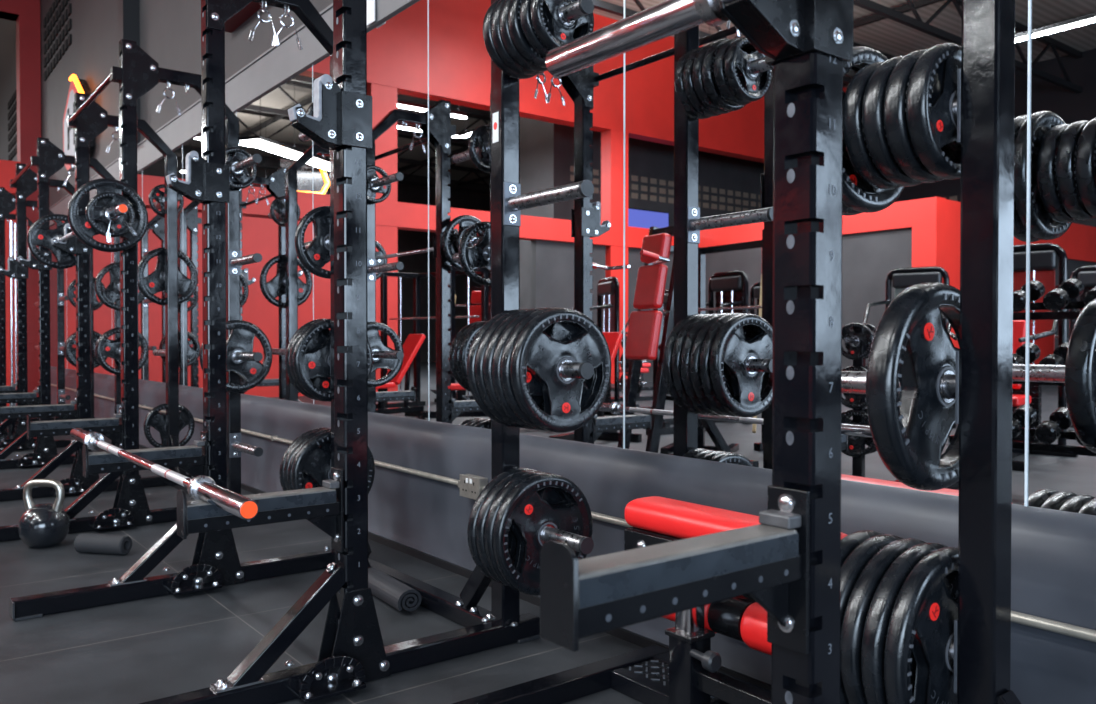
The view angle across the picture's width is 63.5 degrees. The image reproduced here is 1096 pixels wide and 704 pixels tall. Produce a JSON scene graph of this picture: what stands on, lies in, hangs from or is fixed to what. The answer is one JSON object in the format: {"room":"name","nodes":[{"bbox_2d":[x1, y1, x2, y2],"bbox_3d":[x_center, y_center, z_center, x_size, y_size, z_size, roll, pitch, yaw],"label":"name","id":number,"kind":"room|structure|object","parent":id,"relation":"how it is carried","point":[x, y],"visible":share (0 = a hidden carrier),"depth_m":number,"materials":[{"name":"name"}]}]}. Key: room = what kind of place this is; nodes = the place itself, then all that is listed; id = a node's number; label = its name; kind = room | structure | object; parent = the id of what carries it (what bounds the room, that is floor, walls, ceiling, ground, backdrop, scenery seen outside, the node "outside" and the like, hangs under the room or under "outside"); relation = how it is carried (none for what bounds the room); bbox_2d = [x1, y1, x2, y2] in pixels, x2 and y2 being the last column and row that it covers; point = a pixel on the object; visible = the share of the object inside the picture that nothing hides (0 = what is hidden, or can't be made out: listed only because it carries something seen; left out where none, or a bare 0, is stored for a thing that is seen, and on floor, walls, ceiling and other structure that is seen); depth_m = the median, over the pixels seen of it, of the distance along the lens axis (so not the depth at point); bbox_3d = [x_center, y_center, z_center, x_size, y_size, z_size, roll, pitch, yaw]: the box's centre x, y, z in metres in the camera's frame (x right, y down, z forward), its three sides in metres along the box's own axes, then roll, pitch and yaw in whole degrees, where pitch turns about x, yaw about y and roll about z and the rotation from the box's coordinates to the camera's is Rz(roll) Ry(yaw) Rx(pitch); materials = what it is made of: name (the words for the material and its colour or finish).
{"room":"gym","nodes":[
{"label":"gym","id":0,"kind":"room"},
{"bbox_2d":[0,11,19,405],"bbox_3d":[-16.546,-3.365,7.246,21.668,8.600,0.362,-1,1,-38],"label":"wall","id":1,"kind":"structure","parent":0,"point":[7,168],"depth_m":13.50,"materials":[{"name":"red paint"}]},
{"bbox_2d":[0,0,40,392],"bbox_3d":[-8.658,-3.447,13.313,1.770,8.600,0.366,-1,1,-38],"label":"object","id":2,"kind":"structure","parent":1,"relation":"attached to","point":[28,49],"depth_m":13.63,"materials":[{"name":"red paint"}]},
{"bbox_2d":[0,0,332,206],"bbox_3d":[-7.000,-3.441,12.864,0.288,8.600,43.000,-1,1,-38],"label":"wall","id":3,"kind":"structure","parent":0,"point":[170,30],"depth_m":9.84,"materials":[{"name":"grey paint"}]},
{"bbox_2d":[8,88,16,160],"bbox_3d":[-9.344,-4.138,15.651,0.032,1.120,2.910,-1,1,-38],"label":"vent","id":4,"kind":"object","parent":3,"relation":"attached to","point":[13,131],"depth_m":16.28,"materials":[{"name":"black"}]},
{"bbox_2d":[43,0,71,80],"bbox_3d":[-6.950,-4.546,12.534,0.032,0.920,2.160,-1,1,-38],"label":"vent","id":5,"kind":"object","parent":3,"relation":"attached to","point":[68,11],"depth_m":12.52,"materials":[{"name":"black"}]},
{"bbox_2d":[50,221,66,368],"bbox_3d":[-6.977,-0.804,12.615,0.010,2.135,1.397,-1,1,-38],"label":"mirror panel","id":6,"kind":"object","parent":3,"relation":"attached to","point":[53,271],"visible":0.25,"depth_m":12.87,"materials":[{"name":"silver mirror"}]},
{"bbox_2d":[67,265,75,369],"bbox_3d":[-6.124,-0.790,11.506,0.010,2.135,1.397,-1,1,-38],"label":"mirror panel","id":7,"kind":"object","parent":3,"relation":"attached to","point":[71,272],"visible":0.07,"depth_m":11.82,"materials":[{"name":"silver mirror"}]},
{"bbox_2d":[63,74,94,171],"bbox_3d":[-5.827,-2.856,10.967,0.152,1.117,1.345,-1,1,-38],"label":"sign","id":8,"kind":"object","parent":3,"relation":"attached to","point":[76,85],"visible":0.52,"depth_m":10.93,"materials":[{"name":"multicoloured"}]},
{"bbox_2d":[93,234,111,374],"bbox_3d":[-5.270,-0.775,10.396,0.010,2.135,1.397,-1,1,-38],"label":"mirror panel","id":9,"kind":"object","parent":3,"relation":"attached to","point":[102,316],"visible":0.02,"depth_m":10.22,"materials":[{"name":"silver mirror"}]},
{"bbox_2d":[112,170,143,379],"bbox_3d":[-4.416,-0.760,9.287,0.010,2.135,1.397,-1,1,-38],"label":"mirror panel","id":10,"kind":"object","parent":3,"relation":"attached to","point":[139,174],"visible":0.18,"depth_m":8.83,"materials":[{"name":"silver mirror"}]},
{"bbox_2d":[117,0,139,147],"bbox_3d":[-4.199,-4.872,8.849,0.160,5.630,0.250,-1,1,-38],"label":"trim","id":11,"kind":"structure","parent":3,"relation":"attached to","point":[128,11],"depth_m":8.79,"materials":[{"name":"black paint"}]},
{"bbox_2d":[142,145,183,385],"bbox_3d":[-3.562,-0.745,8.177,0.010,2.135,1.397,-1,1,-38],"label":"mirror panel","id":12,"kind":"object","parent":3,"relation":"attached to","point":[153,174],"visible":0.39,"depth_m":8.31,"materials":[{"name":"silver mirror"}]},
{"bbox_2d":[183,111,236,387],"bbox_3d":[-2.708,-0.730,7.068,0.010,2.135,1.397,-1,1,-38],"label":"mirror panel","id":13,"kind":"object","parent":3,"relation":"attached to","point":[192,210],"visible":0.21,"depth_m":7.39,"materials":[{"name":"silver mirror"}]},
{"bbox_2d":[50,0,415,225],"bbox_3d":[-0.847,-1.871,4.623,0.050,0.258,22.400,-1,1,-38],"label":"trim","id":14,"kind":"structure","parent":3,"relation":"attached to","point":[276,65],"depth_m":6.14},
{"bbox_2d":[225,2,261,32],"bbox_3d":[1.773,-3.248,1.144,0.120,1.870,13.720,-1,1,-38],"label":"trim","id":15,"kind":"structure","parent":3,"relation":"attached to","point":[234,22],"depth_m":6.29,"materials":[{"name":"red paint"}]},
{"bbox_2d":[237,64,313,403],"bbox_3d":[-1.855,-0.715,5.959,0.010,2.135,1.397,-1,1,-38],"label":"mirror panel","id":16,"kind":"object","parent":3,"relation":"attached to","point":[277,291],"visible":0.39,"depth_m":5.88,"materials":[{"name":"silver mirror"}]},
{"bbox_2d":[313,0,429,420],"bbox_3d":[-1.001,-0.700,4.849,0.010,2.135,1.397,-1,1,-38],"label":"mirror panel","id":17,"kind":"object","parent":3,"relation":"attached to","point":[398,45],"visible":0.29,"depth_m":4.56,"materials":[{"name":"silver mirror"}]},
{"bbox_2d":[460,474,487,499],"bbox_3d":[-0.320,0.578,3.800,0.050,0.094,0.156,-1,1,-38],"label":"wall socket","id":18,"kind":"object","parent":3,"relation":"attached to","point":[471,485],"visible":0.88,"depth_m":3.77,"materials":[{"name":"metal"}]},
{"bbox_2d":[429,0,625,448],"bbox_3d":[-0.147,-0.685,3.740,0.010,2.135,1.397,-1,1,-38],"label":"mirror panel","id":19,"kind":"object","parent":3,"relation":"attached to","point":[572,126],"visible":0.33,"depth_m":3.66,"materials":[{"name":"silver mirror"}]},
{"bbox_2d":[38,381,1095,642],"bbox_3d":[-0.923,0.568,4.598,0.037,0.031,22.200,-1,1,-38],"label":"conduit pipe","id":20,"kind":"object","parent":3,"relation":"attached to","point":[1083,633],"visible":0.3,"depth_m":3.06,"materials":[{"name":"metal"}]},
{"bbox_2d":[51,367,1095,703],"bbox_3d":[-0.872,0.650,4.638,0.115,0.642,22.400,-1,1,-38],"label":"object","id":21,"kind":"structure","parent":3,"relation":"attached to","point":[1053,553],"depth_m":3.01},
{"bbox_2d":[625,0,1031,506],"bbox_3d":[0.707,-0.670,2.630,0.010,2.135,1.397,-1,1,-38],"label":"mirror panel","id":22,"kind":"object","parent":3,"relation":"attached to","point":[699,99],"visible":0.33,"depth_m":2.78,"materials":[{"name":"clear mirror"}]},
{"bbox_2d":[1028,0,1095,515],"bbox_3d":[1.561,-0.655,1.521,0.010,2.135,1.397,-1,1,-38],"label":"mirror panel","id":23,"kind":"object","parent":3,"relation":"attached to","point":[1062,363],"visible":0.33,"depth_m":2.02,"materials":[{"name":"clear mirror"}]},
{"bbox_2d":[0,417,719,703],"bbox_3d":[-16.186,1.014,5.855,23.469,0.120,43.000,-1,1,-38],"label":"floor","id":24,"kind":"structure","parent":0,"point":[148,649],"depth_m":3.16,"materials":[{"name":"rubber"}]},
{"bbox_2d":[0,418,36,442],"bbox_3d":[-5.376,0.762,8.997,0.400,0.300,0.600,-1,1,-38],"label":"holder","id":25,"kind":"object","parent":24,"relation":"on","point":[10,429],"visible":0.18,"depth_m":8.91,"materials":[{"name":"black"}]},
{"bbox_2d":[7,220,14,405],"bbox_3d":[-5.401,-0.229,8.918,0.072,2.180,0.073,-1,2,-38],"label":"barbell","id":26,"kind":"object","parent":25,"relation":"on","point":[10,222],"visible":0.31,"depth_m":8.90,"materials":[{"name":"silver metal"}]},
{"bbox_2d":[0,187,70,434],"bbox_3d":[-6.337,-0.443,10.084,1.429,2.680,2.188,-1,1,-38],"label":"rack","id":27,"kind":"object","parent":24,"relation":"on","point":[7,200],"visible":0.47,"depth_m":9.69,"materials":[{"name":"black"}]},
{"bbox_2d":[18,479,69,547],"bbox_3d":[-2.531,0.805,4.448,0.230,0.336,0.230,0,1,4],"label":"kettlebell","id":28,"kind":"object","parent":24,"relation":"on","point":[44,525],"visible":1,"depth_m":4.39,"materials":[{"name":"black metal"}]},
{"bbox_2d":[0,137,120,468],"bbox_3d":[-4.556,-0.412,7.770,1.429,2.680,2.188,-1,1,-38],"label":"rack","id":29,"kind":"object","parent":24,"relation":"on","point":[50,159],"visible":0.56,"depth_m":7.47,"materials":[{"name":"black"}]},
{"bbox_2d":[0,257,28,278],"bbox_3d":[-4.991,-0.787,8.263,0.237,0.203,0.102,-1,1,-38],"label":"hook","id":30,"kind":"object","parent":29,"relation":"attached to","point":[15,270],"visible":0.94,"depth_m":8.24,"materials":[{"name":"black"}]},
{"bbox_2d":[0,386,39,404],"bbox_3d":[-4.344,0.400,7.111,0.454,0.245,0.074,-1,1,-38],"label":"safety arm","id":31,"kind":"object","parent":29,"relation":"attached to","point":[32,398],"visible":0.84,"depth_m":7.15},
{"bbox_2d":[17,247,51,269],"bbox_3d":[-4.186,-0.773,7.217,0.237,0.203,0.102,-1,1,-38],"label":"hook","id":32,"kind":"object","parent":29,"relation":"attached to","point":[32,262],"visible":0.74,"depth_m":7.20,"materials":[{"name":"black"}]},
{"bbox_2d":[19,248,38,269],"bbox_3d":[-4.219,-0.767,7.191,0.138,0.191,0.054,-1,1,-38],"label":"cup","id":33,"kind":"object","parent":32,"relation":"on","point":[32,263],"depth_m":7.18,"materials":[{"name":"black"}]},
{"bbox_2d":[95,262,144,309],"bbox_3d":[-3.635,-0.559,7.547,0.409,0.409,0.050,-1,1,-37],"label":"weight plate","id":34,"kind":"object","parent":29,"relation":"on","point":[110,295],"visible":0.56,"depth_m":7.49,"materials":[{"name":"rubber"}]},
{"bbox_2d":[96,327,148,374],"bbox_3d":[-3.608,-0.007,7.515,0.409,0.408,0.048,-1,1,-38],"label":"weight plate","id":35,"kind":"object","parent":29,"relation":"on","point":[104,348],"visible":0.52,"depth_m":7.46,"materials":[{"name":"rubber"}]},
{"bbox_2d":[74,533,131,554],"bbox_3d":[-2.153,0.929,4.287,0.260,0.092,0.092,0,1,12],"label":"foam roller","id":36,"kind":"object","parent":24,"relation":"on","point":[84,542],"visible":1,"depth_m":4.25,"materials":[{"name":"black"}]},
{"bbox_2d":[0,39,262,541],"bbox_3d":[-2.748,-0.380,5.420,1.429,2.680,2.188,-1,1,-38],"label":"rack","id":37,"kind":"object","parent":24,"relation":"on","point":[137,73],"visible":0.74,"depth_m":5.22,"materials":[{"name":"black"}]},
{"bbox_2d":[0,395,77,419],"bbox_3d":[-3.341,0.417,5.807,0.454,0.245,0.074,-1,1,-38],"label":"safety arm","id":38,"kind":"object","parent":37,"relation":"attached to","point":[64,411],"visible":0.88,"depth_m":5.79},
{"bbox_2d":[51,223,92,254],"bbox_3d":[-3.182,-0.755,5.914,0.237,0.203,0.102,-1,1,-38],"label":"hook","id":39,"kind":"object","parent":37,"relation":"attached to","point":[73,245],"visible":0.77,"depth_m":5.89,"materials":[{"name":"black"}]},
{"bbox_2d":[53,228,75,253],"bbox_3d":[-3.216,-0.749,5.888,0.138,0.191,0.054,-1,1,-38],"label":"cup","id":40,"kind":"object","parent":39,"relation":"on","point":[68,246],"depth_m":5.88,"materials":[{"name":"black"}]},
{"bbox_2d":[27,407,123,449],"bbox_3d":[-2.536,0.431,4.761,0.454,0.245,0.074,-1,1,-38],"label":"safety arm","id":41,"kind":"object","parent":37,"relation":"attached to","point":[112,428],"visible":0.86,"depth_m":4.76},
{"bbox_2d":[128,207,138,219],"bbox_3d":[-2.377,-0.741,4.868,0.237,0.203,0.102,-1,1,-38],"label":"hook","id":42,"kind":"object","parent":37,"relation":"attached to","point":[135,208],"visible":0.02,"depth_m":4.89,"materials":[{"name":"black"}]},
{"bbox_2d":[55,204,127,241],"bbox_3d":[-2.825,-0.738,5.356,0.075,0.075,2.214,-1,1,-38],"label":"barbell","id":43,"kind":"object","parent":42,"relation":"on","point":[120,209],"visible":0.44,"depth_m":4.58,"materials":[{"name":"silver metal"}]},
{"bbox_2d":[27,214,74,268],"bbox_3d":[-3.300,-0.746,5.972,0.369,0.369,0.046,-1,1,-38],"label":"weight plate","id":44,"kind":"object","parent":43,"relation":"on","point":[36,236],"visible":0.57,"depth_m":5.92,"materials":[{"name":"rubber"}]},
{"bbox_2d":[68,178,147,251],"bbox_3d":[-2.350,-0.731,4.740,0.392,0.394,0.046,-1,1,-38],"label":"weight plate","id":45,"kind":"object","parent":43,"relation":"on","point":[79,225],"visible":0.7,"depth_m":4.71,"materials":[{"name":"rubber"}]},
{"bbox_2d":[85,192,134,236],"bbox_3d":[-2.321,-0.729,4.701,0.239,0.238,0.046,-1,1,-38],"label":"weight plate","id":46,"kind":"object","parent":43,"relation":"on","point":[118,227],"visible":0.88,"depth_m":4.68,"materials":[{"name":"rubber"}]},
{"bbox_2d":[148,184,183,216],"bbox_3d":[-2.756,-1.092,6.396,0.239,0.240,0.046,-1,1,-38],"label":"weight plate","id":47,"kind":"object","parent":37,"relation":"on","point":[155,193],"visible":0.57,"depth_m":6.35,"materials":[{"name":"rubber"}]},
{"bbox_2d":[138,247,197,305],"bbox_3d":[-2.744,-0.543,6.387,0.422,0.423,0.049,-1,1,-37],"label":"weight plate","id":48,"kind":"object","parent":37,"relation":"on","point":[154,283],"visible":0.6,"depth_m":6.34,"materials":[{"name":"rubber"}]},
{"bbox_2d":[143,403,194,447],"bbox_3d":[-2.726,0.539,6.378,0.348,0.348,0.048,-1,1,-38],"label":"weight plate","id":49,"kind":"object","parent":37,"relation":"on","point":[154,419],"visible":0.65,"depth_m":6.33,"materials":[{"name":"rubber"}]},
{"bbox_2d":[199,320,271,391],"bbox_3d":[-1.829,0.023,5.204,0.423,0.423,0.050,-1,1,-37],"label":"weight plate","id":50,"kind":"object","parent":37,"relation":"on","point":[241,338],"visible":0.72,"depth_m":5.22,"materials":[{"name":"rubber"}]},
{"bbox_2d":[225,147,256,188],"bbox_3d":[-1.829,-1.077,5.189,0.243,0.242,0.046,-1,1,-37],"label":"weight plate","id":51,"kind":"object","parent":37,"relation":"on","point":[243,177],"visible":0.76,"depth_m":5.19,"materials":[{"name":"rubber"}]},
{"bbox_2d":[9,0,593,703],"bbox_3d":[-1.019,-0.350,3.174,1.429,2.680,2.188,-1,1,-38],"label":"rack","id":52,"kind":"object","parent":24,"relation":"on","point":[353,652],"visible":0.88,"depth_m":2.91,"materials":[{"name":"black metal"}]},
{"bbox_2d":[82,431,207,477],"bbox_3d":[-1.612,0.459,3.561,0.454,0.245,0.074,-1,1,-38],"label":"safety arm","id":53,"kind":"object","parent":52,"relation":"attached to","point":[193,459],"visible":0.81,"depth_m":3.56},
{"bbox_2d":[166,151,229,202],"bbox_3d":[-1.453,-0.725,3.667,0.237,0.203,0.102,-1,1,-38],"label":"hook","id":54,"kind":"object","parent":52,"relation":"attached to","point":[205,181],"visible":0.99,"depth_m":3.65,"materials":[{"name":"black"}]},
{"bbox_2d":[168,155,204,202],"bbox_3d":[-1.487,-0.719,3.641,0.138,0.191,0.054,-1,1,-38],"label":"cup","id":55,"kind":"object","parent":54,"relation":"on","point":[193,189],"depth_m":3.63,"materials":[{"name":"black"}]},
{"bbox_2d":[177,467,343,551],"bbox_3d":[-0.807,0.473,2.515,0.454,0.245,0.074,-1,1,-38],"label":"safety arm","id":56,"kind":"object","parent":52,"relation":"attached to","point":[323,507],"visible":0.97,"depth_m":2.52},
{"bbox_2d":[70,428,258,519],"bbox_3d":[-1.412,0.372,3.045,0.075,0.075,2.244,-1,1,-38],"label":"barbell","id":57,"kind":"object","parent":56,"relation":"on","point":[201,487],"visible":0.98,"depth_m":2.44,"materials":[{"name":"silver metal"}]},
{"bbox_2d":[287,429,330,489],"bbox_3d":[-1.026,0.566,4.169,0.408,0.409,0.049,-1,1,-37],"label":"weight plate","id":58,"kind":"object","parent":52,"relation":"on","point":[308,482],"visible":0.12,"depth_m":4.08,"materials":[{"name":"rubber"}]},
{"bbox_2d":[289,319,330,401],"bbox_3d":[-1.025,0.039,4.163,0.389,0.389,0.046,-1,1,-38],"label":"weight plate","id":59,"kind":"object","parent":52,"relation":"on","point":[317,341],"visible":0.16,"depth_m":4.10,"materials":[{"name":"rubber"}]},
{"bbox_2d":[295,206,329,278],"bbox_3d":[-1.021,-0.513,4.150,0.339,0.339,0.046,-1,1,-38],"label":"weight plate","id":60,"kind":"object","parent":52,"relation":"on","point":[313,258],"visible":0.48,"depth_m":4.09,"materials":[{"name":"rubber"}]},
{"bbox_2d":[288,74,371,149],"bbox_3d":[-0.648,-0.711,2.621,0.237,0.203,0.102,-1,1,-38],"label":"hook","id":61,"kind":"object","parent":52,"relation":"attached to","point":[340,118],"visible":0.98,"depth_m":2.60,"materials":[{"name":"black"}]},
{"bbox_2d":[291,80,340,147],"bbox_3d":[-0.682,-0.705,2.595,0.138,0.191,0.054,-1,1,-38],"label":"cup","id":62,"kind":"object","parent":61,"relation":"on","point":[324,128],"depth_m":2.59,"materials":[{"name":"black"}]},
{"bbox_2d":[293,318,372,401],"bbox_3d":[-0.998,0.037,4.124,0.389,0.389,0.046,-1,1,-38],"label":"weight plate","id":63,"kind":"object","parent":52,"relation":"on","point":[315,363],"visible":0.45,"depth_m":4.05,"materials":[{"name":"rubber"}]},
{"bbox_2d":[291,431,374,493],"bbox_3d":[-0.996,0.570,4.132,0.408,0.409,0.048,-1,1,-37],"label":"weight plate","id":64,"kind":"object","parent":52,"relation":"on","point":[311,460],"visible":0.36,"depth_m":4.06,"materials":[{"name":"rubber"}]},
{"bbox_2d":[467,310,515,426],"bbox_3d":[-0.100,0.054,2.957,0.392,0.392,0.048,-1,1,-38],"label":"weight plate","id":65,"kind":"object","parent":52,"relation":"on","point":[476,341],"visible":0.12,"depth_m":2.85,"materials":[{"name":"rubber"}]},
{"bbox_2d":[467,468,533,582],"bbox_3d":[-0.100,0.583,2.965,0.389,0.389,0.046,-1,1,-38],"label":"weight plate","id":66,"kind":"object","parent":52,"relation":"on","point":[471,533],"visible":0.16,"depth_m":2.86,"materials":[{"name":"rubber"}]},
{"bbox_2d":[475,309,526,427],"bbox_3d":[-0.071,0.055,2.919,0.392,0.392,0.048,-1,1,-37],"label":"weight plate","id":67,"kind":"object","parent":52,"relation":"on","point":[479,360],"visible":0.12,"depth_m":2.81,"materials":[{"name":"rubber"}]},
{"bbox_2d":[483,0,535,78],"bbox_3d":[-0.099,-1.045,2.943,0.267,0.268,0.046,-1,1,-38],"label":"weight plate","id":68,"kind":"object","parent":52,"relation":"on","point":[487,35],"visible":0.14,"depth_m":2.87,"materials":[{"name":"rubber"}]},
{"bbox_2d":[483,309,544,429],"bbox_3d":[-0.041,0.056,2.882,0.392,0.392,0.048,-1,1,-38],"label":"weight plate","id":69,"kind":"object","parent":52,"relation":"on","point":[489,353],"visible":0.1,"depth_m":2.77,"materials":[{"name":"rubber"}]},
{"bbox_2d":[491,0,543,74],"bbox_3d":[-0.069,-1.046,2.906,0.267,0.266,0.046,-1,1,-38],"label":"weight plate","id":70,"kind":"object","parent":52,"relation":"on","point":[503,53],"visible":0.23,"depth_m":2.83,"materials":[{"name":"rubber"}]},
{"bbox_2d":[476,470,561,585],"bbox_3d":[-0.071,0.586,2.927,0.389,0.389,0.046,-1,1,-38],"label":"weight plate","id":71,"kind":"object","parent":52,"relation":"on","point":[548,494],"visible":0.12,"depth_m":2.83,"materials":[{"name":"rubber"}]},
{"bbox_2d":[500,0,546,71],"bbox_3d":[-0.040,-1.046,2.868,0.267,0.266,0.046,-1,1,-38],"label":"weight plate","id":72,"kind":"object","parent":52,"relation":"on","point":[508,42],"visible":0.18,"depth_m":2.80,"materials":[{"name":"rubber"}]},
{"bbox_2d":[508,0,545,67],"bbox_3d":[-0.012,-1.045,2.830,0.267,0.268,0.046,-1,1,-38],"label":"weight plate","id":73,"kind":"object","parent":52,"relation":"on","point":[518,37],"visible":0.21,"depth_m":2.76,"materials":[{"name":"rubber"}]},
{"bbox_2d":[484,472,570,590],"bbox_3d":[-0.040,0.586,2.891,0.389,0.389,0.046,-1,1,-38],"label":"weight plate","id":74,"kind":"object","parent":52,"relation":"on","point":[491,518],"visible":0.16,"depth_m":2.80,"materials":[{"name":"rubber"}]},
{"bbox_2d":[492,308,585,429],"bbox_3d":[-0.011,0.054,2.846,0.393,0.393,0.046,-1,1,-38],"label":"weight plate","id":75,"kind":"object","parent":52,"relation":"on","point":[506,333],"visible":0.12,"depth_m":2.74,"materials":[{"name":"rubber"}]},
{"bbox_2d":[493,473,592,595],"bbox_3d":[-0.011,0.586,2.853,0.389,0.389,0.046,-1,1,-38],"label":"weight plate","id":76,"kind":"object","parent":52,"relation":"on","point":[523,507],"visible":0.72,"depth_m":2.80,"materials":[{"name":"rubber"}]},
{"bbox_2d":[500,307,595,430],"bbox_3d":[0.016,0.055,2.807,0.393,0.393,0.046,-1,1,-38],"label":"weight plate","id":77,"kind":"object","parent":52,"relation":"on","point":[562,331],"visible":0.21,"depth_m":2.74,"materials":[{"name":"rubber"}]},
{"bbox_2d":[520,0,581,57],"bbox_3d":[0.016,-1.044,2.792,0.243,0.242,0.046,-1,1,-38],"label":"weight plate","id":78,"kind":"object","parent":52,"relation":"on","point":[529,32],"visible":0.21,"depth_m":2.73,"materials":[{"name":"rubber"}]},
{"bbox_2d":[510,308,610,432],"bbox_3d":[0.046,0.058,2.769,0.387,0.388,0.048,-1,1,-38],"label":"weight plate","id":79,"kind":"object","parent":52,"relation":"on","point":[535,351],"visible":0.94,"depth_m":2.74,"materials":[{"name":"rubber"}]},
{"bbox_2d":[530,0,593,49],"bbox_3d":[0.046,-1.043,2.755,0.233,0.233,0.047,-1,1,-38],"label":"weight plate","id":80,"kind":"object","parent":52,"relation":"on","point":[559,32],"visible":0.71,"depth_m":2.72,"materials":[{"name":"rubber"}]},
{"bbox_2d":[368,568,421,610],"bbox_3d":[-0.625,0.930,3.482,0.097,0.081,0.384,-1,1,-34],"label":"rolled mat","id":81,"kind":"object","parent":24,"relation":"on","point":[397,594],"visible":0.89,"depth_m":3.38,"materials":[{"name":"rubber"}]},
{"bbox_2d":[368,531,472,577],"bbox_3d":[-0.623,0.957,4.211,0.015,0.039,0.997,-1,1,-38],"label":"baseboard","id":82,"kind":"structure","parent":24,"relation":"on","point":[459,570],"depth_m":4.16,"materials":[{"name":"black paint"}]},
{"bbox_2d":[605,628,668,649],"bbox_3d":[0.303,0.973,3.008,0.015,0.039,0.310,-1,1,-38],"label":"baseboard","id":83,"kind":"structure","parent":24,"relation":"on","point":[632,637],"depth_m":3.01,"materials":[{"name":"black paint"}]},
{"bbox_2d":[452,496,846,703],"bbox_3d":[0.246,0.712,2.212,1.075,0.583,0.870,-1,1,-38],"label":"bench","id":84,"kind":"object","parent":24,"relation":"on","point":[687,672],"visible":0.53,"depth_m":2.40,"materials":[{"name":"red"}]},
{"bbox_2d":[771,0,1020,703],"bbox_3d":[0.783,-0.318,0.832,1.429,2.680,2.188,-1,1,-38],"label":"rack","id":85,"kind":"object","parent":24,"relation":"on","point":[809,381],"visible":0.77,"depth_m":1.67,"materials":[{"name":"black metal"}]},
{"bbox_2d":[540,485,809,654],"bbox_3d":[0.190,0.332,1.217,0.454,0.245,0.074,-1,1,-38],"label":"safety arm","id":86,"kind":"object","parent":85,"relation":"attached to","point":[768,561],"visible":1,"depth_m":1.18},
{"bbox_2d":[719,0,852,65],"bbox_3d":[0.349,-0.548,1.327,0.237,0.203,0.102,-1,1,-38],"label":"hook","id":87,"kind":"object","parent":85,"relation":"attached to","point":[779,30],"visible":0.95,"depth_m":1.31,"materials":[{"name":"black"}]},
{"bbox_2d":[719,0,803,60],"bbox_3d":[0.315,-0.542,1.302,0.138,0.191,0.054,-1,1,-38],"label":"cup","id":88,"kind":"object","parent":87,"relation":"on","point":[775,28],"depth_m":1.30,"materials":[{"name":"black"}]},
{"bbox_2d":[842,66,862,215],"bbox_3d":[0.661,-0.482,1.964,0.354,0.354,0.048,-1,1,-38],"label":"weight plate","id":89,"kind":"object","parent":85,"relation":"on","point":[849,170],"visible":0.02,"depth_m":1.95,"materials":[{"name":"rubber"}]},
{"bbox_2d":[841,530,882,565],"bbox_3d":[0.690,0.597,1.941,0.408,0.409,0.049,-1,1,-37],"label":"weight plate","id":90,"kind":"object","parent":85,"relation":"on","point":[851,541],"visible":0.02,"depth_m":1.90,"materials":[{"name":"rubber"}]},
{"bbox_2d":[843,62,900,189],"bbox_3d":[0.718,-0.481,1.888,0.267,0.268,0.046,-1,1,-38],"label":"weight plate","id":91,"kind":"object","parent":85,"relation":"on","point":[861,160],"visible":0.2,"depth_m":1.82,"materials":[{"name":"rubber"}]},
{"bbox_2d":[840,534,904,703],"bbox_3d":[0.720,0.598,1.903,0.409,0.408,0.048,-1,1,-37],"label":"weight plate","id":92,"kind":"object","parent":85,"relation":"on","point":[854,564],"visible":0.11,"depth_m":1.82,"materials":[{"name":"rubber"}]},
{"bbox_2d":[842,46,904,212],"bbox_3d":[0.689,-0.482,1.926,0.356,0.355,0.046,-1,1,-38],"label":"weight plate","id":93,"kind":"object","parent":85,"relation":"on","point":[867,199],"visible":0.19,"depth_m":1.90,"materials":[{"name":"rubber"}]},
{"bbox_2d":[840,538,926,703],"bbox_3d":[0.747,0.600,1.864,0.409,0.409,0.048,-1,1,-37],"label":"weight plate","id":94,"kind":"object","parent":85,"relation":"on","point":[865,587],"visible":0.16,"depth_m":1.75,"materials":[{"name":"rubber"}]},
{"bbox_2d":[862,56,921,186],"bbox_3d":[0.747,-0.481,1.851,0.268,0.267,0.046,-1,1,-38],"label":"weight plate","id":95,"kind":"object","parent":85,"relation":"on","point":[878,147],"visible":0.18,"depth_m":1.78,"materials":[{"name":"rubber"}]},
{"bbox_2d":[861,543,957,703],"bbox_3d":[0.776,0.600,1.827,0.409,0.408,0.048,-1,1,-37],"label":"weight plate","id":96,"kind":"object","parent":85,"relation":"on","point":[888,589],"visible":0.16,"depth_m":1.72,"materials":[{"name":"rubber"}]},
{"bbox_2d":[866,282,959,489],"bbox_3d":[0.788,0.070,1.808,0.423,0.422,0.064,-1,1,-38],"label":"weight plate","id":97,"kind":"object","parent":85,"relation":"on","point":[911,424],"visible":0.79,"depth_m":1.74,"materials":[{"name":"rubber"}]},
{"bbox_2d":[884,49,956,182],"bbox_3d":[0.776,-0.481,1.813,0.267,0.268,0.046,-1,1,-38],"label":"weight plate","id":98,"kind":"object","parent":85,"relation":"on","point":[904,154],"visible":0.22,"depth_m":1.74,"materials":[{"name":"rubber"}]},
{"bbox_2d":[884,547,957,703],"bbox_3d":[0.806,0.600,1.791,0.409,0.408,0.049,-1,1,-37],"label":"weight plate","id":99,"kind":"object","parent":85,"relation":"on","point":[924,612],"visible":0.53,"depth_m":1.72,"materials":[{"name":"rubber"}]},
{"bbox_2d":[906,43,961,179],"bbox_3d":[0.805,-0.481,1.776,0.267,0.268,0.046,-1,1,-38],"label":"weight plate","id":100,"kind":"object","parent":85,"relation":"on","point":[931,118],"visible":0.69,"depth_m":1.72,"materials":[{"name":"rubber"}]},
{"bbox_3d":[1.154,-0.534,0.281,0.237,0.203,0.102,-1,1,-38],"label":"hook","id":101,"kind":"object","parent":85,"relation":"attached to","visible":0},
{"bbox_2d":[545,0,728,76],"bbox_3d":[0.707,-0.531,0.770,0.075,0.075,2.274,-1,1,-38],"label":"barbell","id":102,"kind":"object","parent":101,"relation":"on","point":[665,19],"visible":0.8,"depth_m":1.47,"materials":[{"name":"silver metal"}]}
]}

